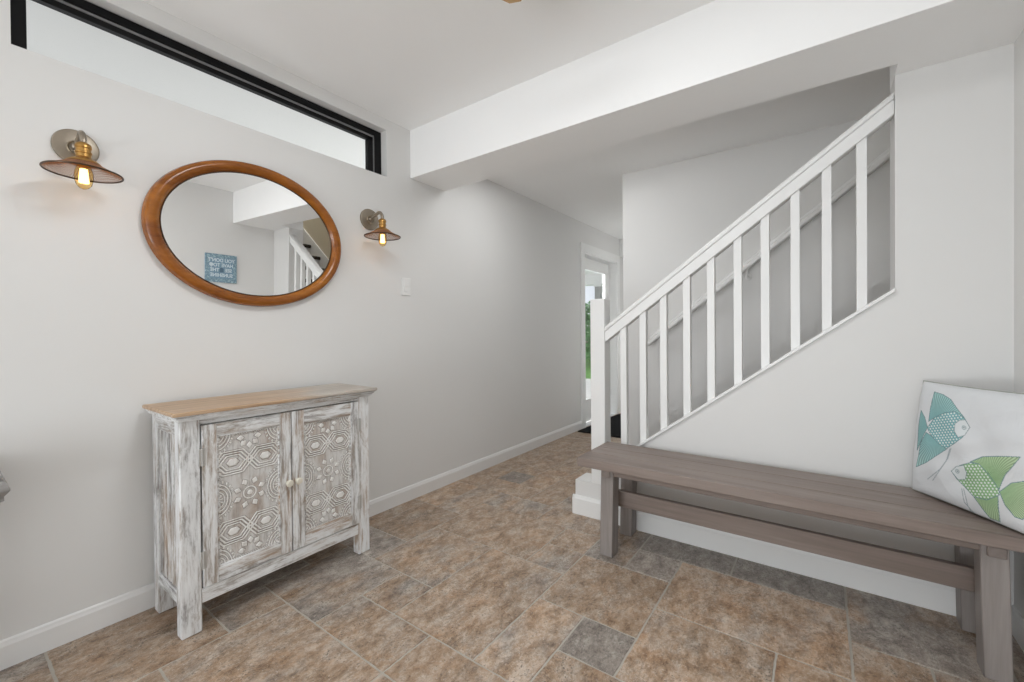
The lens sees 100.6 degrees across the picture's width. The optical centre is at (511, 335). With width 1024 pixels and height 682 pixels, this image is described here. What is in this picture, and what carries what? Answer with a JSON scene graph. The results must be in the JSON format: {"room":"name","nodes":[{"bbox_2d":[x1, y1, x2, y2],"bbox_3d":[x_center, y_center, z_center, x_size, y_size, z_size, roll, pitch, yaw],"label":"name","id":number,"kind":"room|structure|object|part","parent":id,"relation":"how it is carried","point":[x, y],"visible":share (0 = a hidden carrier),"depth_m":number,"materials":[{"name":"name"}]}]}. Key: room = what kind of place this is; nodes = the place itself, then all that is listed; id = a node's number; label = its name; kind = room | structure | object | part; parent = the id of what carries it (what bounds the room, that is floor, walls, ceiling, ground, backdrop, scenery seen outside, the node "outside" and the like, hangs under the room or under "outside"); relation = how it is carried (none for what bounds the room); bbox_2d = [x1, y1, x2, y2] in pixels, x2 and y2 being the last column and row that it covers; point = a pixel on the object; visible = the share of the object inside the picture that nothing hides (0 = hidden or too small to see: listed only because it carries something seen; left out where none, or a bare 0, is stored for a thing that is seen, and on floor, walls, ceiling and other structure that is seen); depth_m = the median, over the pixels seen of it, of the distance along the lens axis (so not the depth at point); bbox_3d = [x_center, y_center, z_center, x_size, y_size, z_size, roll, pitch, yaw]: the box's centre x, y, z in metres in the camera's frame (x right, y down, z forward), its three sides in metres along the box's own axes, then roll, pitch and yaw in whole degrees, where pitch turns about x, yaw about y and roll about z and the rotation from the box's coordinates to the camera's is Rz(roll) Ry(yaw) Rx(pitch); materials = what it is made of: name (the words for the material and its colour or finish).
{"room":"entrance hall","nodes":[
{"label":"entrance hall","id":0,"kind":"room"},
{"bbox_2d":[0,0,622,640],"bbox_3d":[-1.152,-0.388,2.372,0.160,3.000,9.700,0,1,36],"label":"wall","id":1,"kind":"structure","parent":0,"point":[482,358],"depth_m":1.85,"materials":[{"name":"paint"}]},
{"bbox_2d":[39,129,123,188],"bbox_3d":[-1.529,-0.642,1.515,0.236,0.246,0.212,0,1,36],"label":"wall sconce","id":2,"kind":"object","parent":1,"relation":"attached to","point":[74,147],"visible":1,"depth_m":1.53,"materials":[{"name":"brown metal"}]},
{"bbox_3d":[-1.564,-0.705,1.540,0.128,0.064,0.032,0,1,36],"label":"arm","id":3,"kind":"part","parent":2,"relation":"part of","materials":[{"name":"brown metal"}]},
{"bbox_3d":[-1.518,-0.598,1.508,0.207,0.040,0.207,0,1,36],"label":"lamp shade","id":4,"kind":"part","parent":2,"relation":"part of","materials":[{"name":"orange metal"}]},
{"bbox_2d":[65,141,100,168],"bbox_3d":[-1.519,-0.648,1.508,0.094,0.074,0.094,0,1,36],"label":"socket","id":5,"kind":"object","parent":2,"relation":"attached to","point":[82,150],"depth_m":1.49,"materials":[{"name":"gold metal"}]},
{"bbox_2d":[10,0,380,174],"bbox_3d":[-1.325,-1.158,2.136,0.050,0.294,1.563,0,1,36],"label":"window","id":6,"kind":"structure","parent":1,"relation":"in","point":[84,11],"depth_m":1.93,"materials":[{"name":"black metal"}]},
{"bbox_2d":[141,160,340,306],"bbox_3d":[-1.233,-0.486,2.073,0.040,0.685,0.882,1,1,36],"label":"oval mirror","id":7,"kind":"object","parent":1,"relation":"attached to","point":[236,232],"visible":1,"depth_m":2.01,"materials":[{"name":"brown wood"}]},
{"bbox_2d":[0,421,581,670],"bbox_3d":[-1.070,1.064,2.332,0.013,0.095,9.300,0,1,36],"label":"baseboard","id":8,"kind":"structure","parent":1,"relation":"attached to","point":[23,646],"depth_m":1.68,"materials":[{"name":"paint"}]},
{"bbox_2d":[360,209,400,245],"bbox_3d":[-0.783,-0.656,2.545,0.236,0.246,0.212,0,1,36],"label":"wall sconce","id":9,"kind":"object","parent":1,"relation":"attached to","point":[369,220],"visible":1,"depth_m":2.57,"materials":[{"name":"brown metal"}]},
{"bbox_3d":[-0.818,-0.719,2.570,0.128,0.064,0.032,0,1,36],"label":"arm","id":10,"kind":"part","parent":9,"relation":"part of","materials":[{"name":"brown metal"}]},
{"bbox_3d":[-0.773,-0.612,2.538,0.207,0.040,0.207,0,1,36],"label":"lamp shade","id":11,"kind":"part","parent":9,"relation":"part of","materials":[{"name":"orange metal"}]},
{"bbox_2d":[375,218,389,231],"bbox_3d":[-0.773,-0.662,2.538,0.094,0.074,0.094,0,1,36],"label":"socket","id":12,"kind":"object","parent":9,"relation":"attached to","point":[382,222],"depth_m":2.52,"materials":[{"name":"gold metal"}]},
{"bbox_2d":[402,278,410,295],"bbox_3d":[-0.706,-0.328,2.842,0.010,0.117,0.074,0,1,36],"label":"light switch","id":13,"kind":"object","parent":1,"relation":"attached to","point":[406,288],"visible":1,"depth_m":2.84,"materials":[{"name":"white plastic"}]},
{"bbox_2d":[585,273,602,285],"bbox_3d":[-0.901,-1.286,5.202,2.745,0.249,11.800,0,1,36],"label":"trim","id":14,"kind":"structure","parent":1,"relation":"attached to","point":[591,279],"depth_m":10.12,"materials":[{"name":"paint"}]},
{"bbox_2d":[580,242,620,428],"bbox_3d":[1.086,-0.009,5.430,0.158,2.158,1.170,0,1,36],"label":"door","id":15,"kind":"structure","parent":1,"relation":"in","point":[592,258],"depth_m":5.73,"materials":[{"name":"white paint"}]},
{"bbox_2d":[619,239,622,257],"bbox_3d":[1.558,-1.214,5.933,0.062,0.242,0.175,0,1,36],"label":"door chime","id":16,"kind":"object","parent":1,"relation":"attached to","point":[620,240],"visible":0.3,"depth_m":5.87,"materials":[{"name":"white plastic"}]},
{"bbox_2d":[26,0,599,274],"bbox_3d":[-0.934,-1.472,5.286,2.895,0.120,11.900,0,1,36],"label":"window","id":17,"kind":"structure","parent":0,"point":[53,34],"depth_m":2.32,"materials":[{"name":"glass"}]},
{"bbox_2d":[142,0,714,130],"bbox_3d":[-1.121,-1.565,-0.167,2.974,0.408,5.450,0,1,36],"label":"ceiling","id":18,"kind":"structure","parent":0,"point":[411,64],"depth_m":1.97,"materials":[{"name":"paint"}]},
{"bbox_2d":[503,0,520,3],"bbox_3d":[-0.001,-1.293,1.510,0.212,0.180,0.212,-1,1,-32],"label":"ceiling light","id":19,"kind":"object","parent":18,"relation":"hanging from","point":[507,1],"visible":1,"depth_m":1.55,"materials":[{"name":"gold metal"}]},
{"bbox_2d":[0,413,1023,681],"bbox_3d":[1.168,1.165,0.714,5.550,0.120,9.400,0,1,36],"label":"floor","id":20,"kind":"structure","parent":0,"point":[491,574],"depth_m":1.67,"materials":[{"name":"tile"}]},
{"bbox_2d":[0,471,9,501],"bbox_3d":[-1.747,0.761,1.100,0.332,0.730,0.566,0,1,36],"label":"console table","id":21,"kind":"object","parent":20,"relation":"on","point":[4,487],"visible":1,"depth_m":1.22,"materials":[{"name":"grey wood"}]},
{"bbox_2d":[142,383,376,639],"bbox_3d":[-1.091,0.693,1.964,0.359,0.842,0.863,0,1,36],"label":"base cabinet","id":22,"kind":"object","parent":20,"relation":"on","point":[247,487],"visible":1,"depth_m":1.75,"materials":[{"name":"white wood"}]},
{"bbox_3d":[-1.424,0.716,1.748,0.050,0.806,0.066,0,1,36],"label":"leg","id":23,"kind":"part","parent":22,"relation":"part of","materials":[{"name":"white wood"}]},
{"bbox_3d":[-1.332,0.343,1.653,0.215,0.061,0.027,0,1,36],"label":"rail","id":24,"kind":"part","parent":22,"relation":"part of","materials":[{"name":"white wood"}]},
{"bbox_3d":[-1.327,0.975,1.658,0.215,0.048,0.027,0,1,36],"label":"rail","id":25,"kind":"part","parent":22,"relation":"part of","materials":[{"name":"white wood"}]},
{"bbox_3d":[-1.327,0.656,1.659,0.221,0.655,0.022,0,1,36],"label":"panel","id":26,"kind":"part","parent":22,"relation":"part of","materials":[{"name":"white wood"}]},
{"bbox_3d":[-1.213,0.715,1.595,0.050,0.806,0.066,0,1,36],"label":"leg","id":27,"kind":"part","parent":22,"relation":"part of","materials":[{"name":"white wood"}]},
{"bbox_3d":[-1.078,0.645,1.748,0.020,0.616,0.334,0,1,36],"label":"door","id":28,"kind":"part","parent":22,"relation":"part of","materials":[{"name":"white wood"}]},
{"bbox_3d":[-1.078,0.645,1.749,0.019,0.616,0.238,0,1,36],"label":"door rail","id":29,"kind":"part","parent":22,"relation":"part of","materials":[{"name":"white wood"}]},
{"bbox_3d":[-1.077,0.641,1.748,0.004,0.513,0.236,0,1,36],"label":"carved panel","id":30,"kind":"part","parent":22,"relation":"part of","materials":[{"name":"grey wood"}]},
{"bbox_3d":[-1.097,0.298,1.963,0.345,0.024,0.843,0,1,36],"label":"moulding","id":31,"kind":"part","parent":22,"relation":"part of","materials":[{"name":"brown wood"}]},
{"bbox_3d":[-1.222,0.660,2.057,0.009,0.690,0.705,0,1,36],"label":"panel","id":32,"kind":"part","parent":22,"relation":"part of","materials":[{"name":"white wood"}]},
{"bbox_3d":[-0.998,0.320,1.890,0.043,0.023,0.677,0,1,36],"label":"rail","id":33,"kind":"part","parent":22,"relation":"part of","materials":[{"name":"white wood"}]},
{"bbox_3d":[-0.992,0.982,1.895,0.043,0.055,0.677,0,1,36],"label":"rail","id":34,"kind":"part","parent":22,"relation":"part of","materials":[{"name":"white wood"}]},
{"bbox_3d":[-0.970,0.642,1.854,0.031,0.031,0.031,0,1,36],"label":"knob","id":35,"kind":"part","parent":22,"relation":"part of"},
{"bbox_3d":[-0.947,0.642,1.886,0.031,0.031,0.031,0,1,36],"label":"knob","id":36,"kind":"part","parent":22,"relation":"part of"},
{"bbox_3d":[-0.880,0.641,2.022,0.020,0.616,0.336,0,1,36],"label":"door","id":37,"kind":"part","parent":22,"relation":"part of","materials":[{"name":"white wood"}]},
{"bbox_3d":[-0.876,0.641,2.028,0.019,0.616,0.239,0,1,36],"label":"door rail","id":38,"kind":"part","parent":22,"relation":"part of","materials":[{"name":"white wood"}]},
{"bbox_3d":[-0.875,0.642,2.027,0.004,0.500,0.237,0,1,36],"label":"carved panel","id":39,"kind":"part","parent":22,"relation":"part of","materials":[{"name":"grey wood"}]},
{"bbox_3d":[-0.779,0.707,2.193,0.050,0.806,0.066,0,1,36],"label":"leg","id":40,"kind":"part","parent":22,"relation":"part of","materials":[{"name":"white wood"}]},
{"bbox_2d":[578,414,620,437],"bbox_3d":[1.351,1.063,5.064,0.655,0.013,1.195,0,1,36],"label":"doormat","id":41,"kind":"object","parent":20,"relation":"on","point":[615,420],"visible":0.36,"depth_m":4.88,"materials":[{"name":"black rubber"}]},
{"bbox_2d":[636,276,889,444],"bbox_3d":[2.508,-0.695,1.795,4.398,3.560,0.830,0,1,36],"label":"staircase","id":42,"kind":"structure","parent":20,"relation":"on","point":[883,286],"depth_m":2.82,"materials":[{"name":"wood"}]},
{"bbox_2d":[577,441,1023,681],"bbox_3d":[1.086,0.855,1.866,1.577,0.482,0.388,0,1,36],"label":"bench","id":43,"kind":"object","parent":20,"relation":"on","point":[980,576],"visible":0.92,"depth_m":1.65,"materials":[{"name":"grey wood"}]},
{"bbox_3d":[0.570,0.766,2.256,0.044,0.209,0.359,0,1,36],"label":"cross rail","id":44,"kind":"part","parent":43,"relation":"part of","materials":[{"name":"grey wood"}]},
{"bbox_3d":[0.493,0.880,2.151,0.073,0.438,0.080,0,1,36],"label":"leg","id":45,"kind":"part","parent":43,"relation":"part of","materials":[{"name":"grey wood"}]},
{"bbox_3d":[0.648,0.877,2.365,0.073,0.438,0.077,0,1,36],"label":"leg","id":46,"kind":"part","parent":43,"relation":"part of","materials":[{"name":"grey wood"}]},
{"bbox_3d":[1.099,0.675,1.865,1.310,0.034,0.315,0,1,36],"label":"seat rail","id":47,"kind":"part","parent":43,"relation":"part of","materials":[{"name":"grey wood"}]},
{"bbox_3d":[1.082,0.636,1.861,1.577,0.045,0.380,0,1,36],"label":"seat","id":48,"kind":"part","parent":43,"relation":"part of","materials":[{"name":"grey wood"}]},
{"bbox_3d":[1.714,0.874,1.594,0.073,0.438,0.077,0,1,36],"label":"leg","id":49,"kind":"part","parent":43,"relation":"part of","materials":[{"name":"grey wood"}]},
{"bbox_2d":[912,380,1023,533],"bbox_3d":[1.607,0.396,1.463,0.152,0.434,0.461,0,0,4],"label":"cushion","id":50,"kind":"object","parent":43,"relation":"on","point":[968,454],"visible":1,"depth_m":1.43,"materials":[{"name":"fabric"}]},
{"bbox_3d":[1.559,0.877,1.379,0.073,0.438,0.080,0,1,36],"label":"leg","id":51,"kind":"part","parent":43,"relation":"part of","materials":[{"name":"grey wood"}]},
{"bbox_3d":[1.635,0.763,1.486,0.044,0.209,0.359,0,1,36],"label":"cross rail","id":52,"kind":"part","parent":43,"relation":"part of","materials":[{"name":"grey wood"}]},
{"bbox_2d":[488,66,889,238],"bbox_3d":[1.885,-1.574,3.713,3.293,0.500,3.740,0,1,36],"label":"ceiling","id":53,"kind":"structure","parent":0,"point":[586,187],"depth_m":2.92,"materials":[{"name":"paint"}]},
{"bbox_2d":[622,119,889,358],"bbox_3d":[2.376,-1.430,3.970,1.800,5.000,2.550,0,1,36],"label":"wall","id":54,"kind":"structure","parent":0,"point":[671,211],"depth_m":3.11,"materials":[{"name":"paint"}]},
{"bbox_2d":[629,160,889,445],"bbox_3d":[1.675,-0.053,2.997,1.800,2.274,0.120,0,1,36],"label":"wall","id":55,"kind":"structure","parent":0,"point":[843,210],"depth_m":2.84,"materials":[{"name":"paint"}]},
{"bbox_2d":[648,148,889,345],"bbox_3d":[2.060,-0.931,2.577,2.480,2.013,0.088,0,1,36],"label":"wall handrail","id":56,"kind":"object","parent":55,"relation":"attached to","point":[884,157],"visible":0.39,"depth_m":2.77,"materials":[{"name":"white paint"}]},
{"bbox_2d":[575,43,1013,604],"bbox_3d":[1.166,0.009,2.165,1.812,2.170,0.155,0,1,36],"label":"wall","id":57,"kind":"structure","parent":0,"point":[845,404],"depth_m":1.74,"materials":[{"name":"paint"}]},
{"bbox_2d":[410,0,1023,190],"bbox_3d":[0.621,-1.438,2.281,2.824,0.730,0.576,0,1,36],"label":"beam","id":58,"kind":"structure","parent":57,"relation":"attached to","point":[716,57],"depth_m":1.85,"materials":[{"name":"paint"}]},
{"bbox_2d":[590,92,895,483],"bbox_3d":[1.075,-0.063,2.227,1.376,1.899,0.181,0,1,36],"label":"balustrade","id":59,"kind":"object","parent":57,"relation":"on","point":[602,330],"visible":0.92,"depth_m":2.12,"materials":[{"name":"white paint"}]},
{"bbox_3d":[0.538,0.334,2.580,0.090,1.110,0.088,0,1,36],"label":"newel post","id":60,"kind":"part","parent":59,"relation":"part of","materials":[{"name":"white paint"}]},
{"bbox_3d":[1.085,-0.490,2.166,1.285,1.044,0.076,0,1,36],"label":"handrail","id":61,"kind":"part","parent":59,"relation":"part of","materials":[{"name":"white paint"}]},
{"bbox_2d":[572,494,955,615],"bbox_3d":[1.159,1.036,2.175,1.814,0.115,0.170,0,1,36],"label":"baseboard","id":62,"kind":"structure","parent":57,"relation":"attached to","point":[910,590],"depth_m":1.96,"materials":[{"name":"white paint"}]},
{"bbox_2d":[1014,29,1023,617],"bbox_3d":[0.210,-0.376,-0.827,0.150,3.000,6.115,0,1,36],"label":"wall","id":63,"kind":"structure","parent":0,"point":[1019,43],"depth_m":1.53,"materials":[{"name":"paint"}]},
{"bbox_2d":[1011,604,1023,651],"bbox_3d":[0.170,1.077,-0.750,0.013,0.095,5.760,0,1,36],"label":"baseboard","id":64,"kind":"structure","parent":63,"relation":"attached to","point":[1017,619],"depth_m":1.52,"materials":[{"name":"white paint"}]},
{"label":"outside","id":65,"kind":"structure","parent":0,"visible":0},
{"bbox_2d":[586,348,590,378],"bbox_3d":[4.682,1.151,30.341,52.000,0.200,35.380,0,1,36],"label":"ground","id":66,"kind":"structure","parent":65,"point":[588,363],"depth_m":15.41,"materials":[{"name":"green plant"}]},
{"bbox_2d":[585,301,589,327],"bbox_3d":[4.968,-0.379,19.851,5.317,3.036,4.866,0,1,36],"label":"tree","id":67,"kind":"object","parent":66,"relation":"on","point":[587,317],"visible":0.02,"depth_m":19.28,"materials":[{"name":"green plant"}]},
{"bbox_2d":[585,330,590,361],"bbox_3d":[3.533,0.361,14.980,2.262,1.675,2.229,0,1,36],"label":"shrub","id":68,"kind":"object","parent":66,"relation":"on","point":[588,350],"visible":0.05,"depth_m":14.94,"materials":[{"name":"green plant"}]},
{"bbox_2d":[585,321,590,359],"bbox_3d":[2.291,0.182,17.469,2.683,1.984,2.572,0,1,36],"label":"shrub","id":69,"kind":"object","parent":66,"relation":"on","point":[586,323],"visible":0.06,"depth_m":17.14,"materials":[{"name":"green plant"}]},
{"bbox_2d":[586,379,615,425],"bbox_3d":[-6.096,1.211,7.268,13.595,0.130,14.600,0,1,36],"label":"porch slab","id":70,"kind":"object","parent":66,"relation":"on","point":[588,381],"depth_m":8.16,"materials":[{"name":"concrete"}]},
{"bbox_2d":[593,284,602,298],"bbox_3d":[2.086,-0.084,10.156,0.240,2.278,0.240,0,1,36],"label":"porch column","id":71,"kind":"structure","parent":70,"relation":"on","point":[598,287],"depth_m":10.07,"materials":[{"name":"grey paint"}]}
]}

